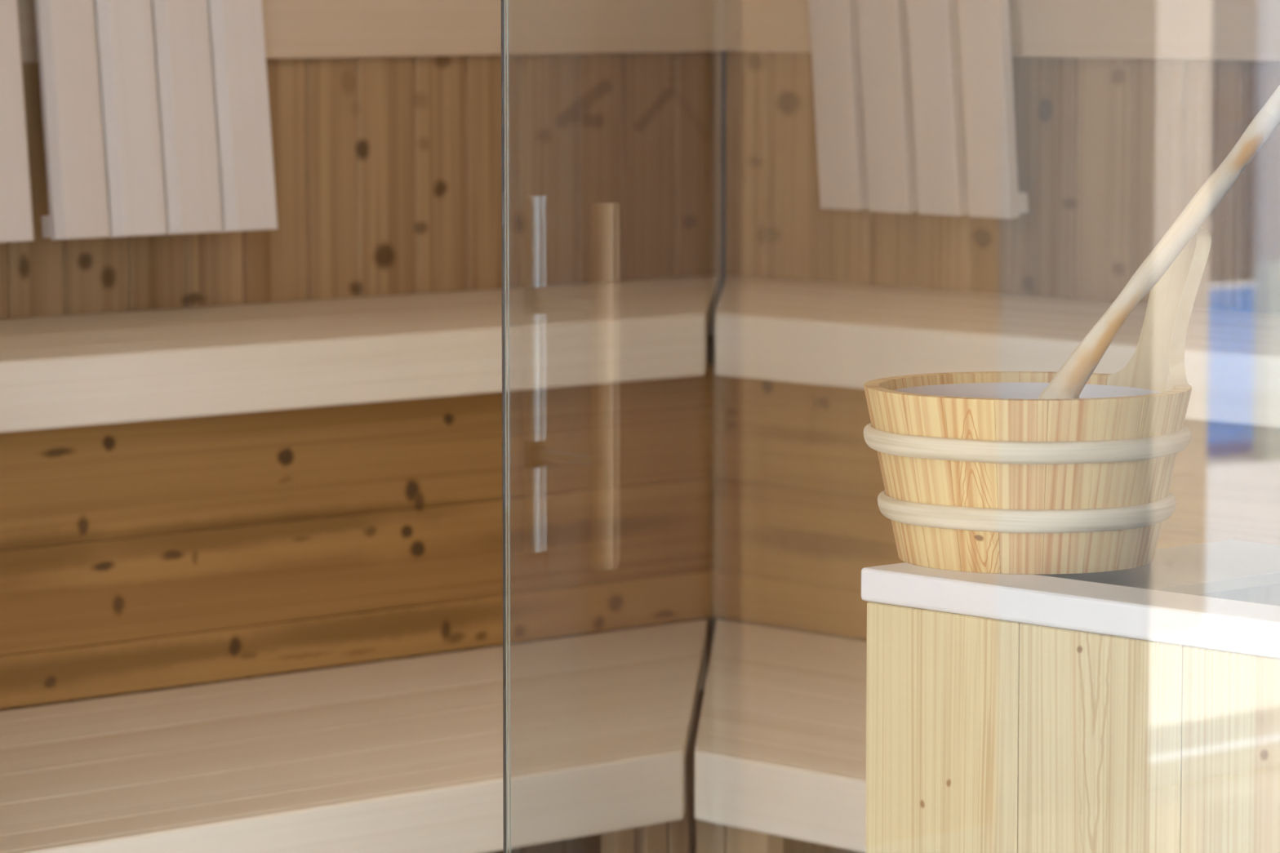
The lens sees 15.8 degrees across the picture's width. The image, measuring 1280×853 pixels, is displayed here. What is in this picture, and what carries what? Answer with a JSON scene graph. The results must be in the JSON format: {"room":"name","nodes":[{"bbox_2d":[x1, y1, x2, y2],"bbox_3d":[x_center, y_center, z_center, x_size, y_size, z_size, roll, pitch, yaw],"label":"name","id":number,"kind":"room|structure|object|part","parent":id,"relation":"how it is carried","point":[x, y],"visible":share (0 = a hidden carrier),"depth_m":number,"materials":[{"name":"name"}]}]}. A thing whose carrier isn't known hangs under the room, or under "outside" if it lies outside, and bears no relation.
{"room":"spa","nodes":[
{"label":"spa","id":0,"kind":"room"},
{"bbox_2d":[0,0,726,852],"bbox_3d":[-0.703,-0.554,6.131,2.397,2.600,0.140,-5,8,-42],"label":"wall","id":1,"kind":"structure","parent":0,"point":[385,115],"depth_m":6.48,"materials":[{"name":"brown wood"}]},
{"bbox_2d":[0,0,34,242],"bbox_3d":[-0.924,-0.562,5.722,0.362,0.678,0.103,-5,8,-42],"label":"sauna backrest","id":2,"kind":"object","parent":1,"relation":"attached to","point":[16,223],"visible":1,"depth_m":5.82,"materials":[{"name":"beige wood"}]},
{"bbox_2d":[34,0,278,239],"bbox_3d":[-0.636,-0.588,5.986,0.362,0.678,0.103,-5,8,-42],"label":"sauna backrest","id":3,"kind":"object","parent":1,"relation":"attached to","point":[156,113],"visible":1,"depth_m":5.96,"materials":[{"name":"beige wood"}]},
{"bbox_2d":[0,275,719,709],"bbox_3d":[-0.504,0.080,5.936,2.188,0.425,0.540,-5,8,-42],"label":"bench","id":4,"kind":"object","parent":1,"relation":"attached to","point":[197,495],"visible":0.94,"depth_m":5.82,"materials":[{"name":"brown wood"}]},
{"bbox_2d":[501,0,511,852],"bbox_3d":[0.313,-0.029,3.256,0.008,2.120,1.241,-5,8,-42],"label":"glass","id":5,"kind":"object","parent":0,"point":[503,2],"visible":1,"depth_m":3.72,"materials":[{"name":"clear glass"}]},
{"bbox_2d":[724,0,1279,852],"bbox_3d":[1.313,-0.503,5.612,0.140,2.600,3.400,-5,8,-42],"label":"wall","id":6,"kind":"structure","parent":0,"point":[1124,110],"depth_m":6.33,"materials":[{"name":"brown wood"}]},
{"bbox_2d":[808,0,1028,218],"bbox_3d":[0.374,-0.635,6.436,0.098,0.679,0.371,-5,8,-42],"label":"sauna backrest","id":7,"kind":"object","parent":6,"relation":"attached to","point":[861,55],"visible":1,"depth_m":6.45,"materials":[{"name":"beige wood"}]},
{"bbox_2d":[713,275,1279,639],"bbox_3d":[1.070,0.126,5.461,0.540,0.425,3.358,-5,8,-42],"label":"bench","id":8,"kind":"object","parent":6,"relation":"attached to","point":[798,518],"visible":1,"depth_m":6.05,"materials":[{"name":"brown wood"}]},
{"bbox_3d":[-0.611,1.228,1.914,8.250,0.120,6.750,-5,8,-42],"label":"floor","id":9,"kind":"structure","parent":0,"visible":0},
{"bbox_2d":[0,619,707,852],"bbox_3d":[-0.295,0.583,5.430,1.746,0.475,0.752,-5,8,-42],"label":"bench","id":10,"kind":"object","parent":9,"relation":"on","point":[402,755],"visible":0.99,"depth_m":5.21,"materials":[{"name":"beige wood"}]},
{"bbox_2d":[694,619,866,852],"bbox_3d":[0.817,0.628,4.973,0.752,0.475,2.916,-5,8,-42],"label":"bench","id":11,"kind":"object","parent":9,"relation":"on","point":[780,749],"visible":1,"depth_m":5.30,"materials":[{"name":"beige wood"}]},
{"bbox_2d":[861,539,1279,852],"bbox_3d":[0.603,0.568,3.426,0.437,0.896,0.811,-5,8,-42],"label":"cabinet","id":12,"kind":"object","parent":9,"relation":"on","point":[1137,709],"visible":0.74,"depth_m":3.40,"materials":[{"name":"beige wood"}]},
{"bbox_2d":[863,226,1211,574],"bbox_3d":[0.299,-0.024,3.575,0.253,0.253,0.253,2,6,19],"label":"bucket","id":13,"kind":"object","parent":12,"relation":"on","point":[980,473],"visible":0.98,"depth_m":3.49,"materials":[{"name":"yellow wood"}]},
{"bbox_2d":[1036,84,1279,399],"bbox_3d":[0.413,-0.125,3.593,0.351,0.387,0.058,-3,6,-25],"label":"ladle","id":14,"kind":"object","parent":13,"relation":"in","point":[1072,377],"visible":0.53,"depth_m":3.59,"materials":[{"name":"beige wood"}]},
{"bbox_3d":[0.408,0.117,3.647,0.366,0.010,0.159,-5,8,-42],"label":"plate","id":15,"kind":"part","parent":12,"relation":"part of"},
{"bbox_3d":[0.504,0.543,3.820,0.042,0.870,0.044,-5,8,-42],"label":"corner post","id":16,"kind":"part","parent":12,"relation":"part of","materials":[{"name":"white"}]}
]}

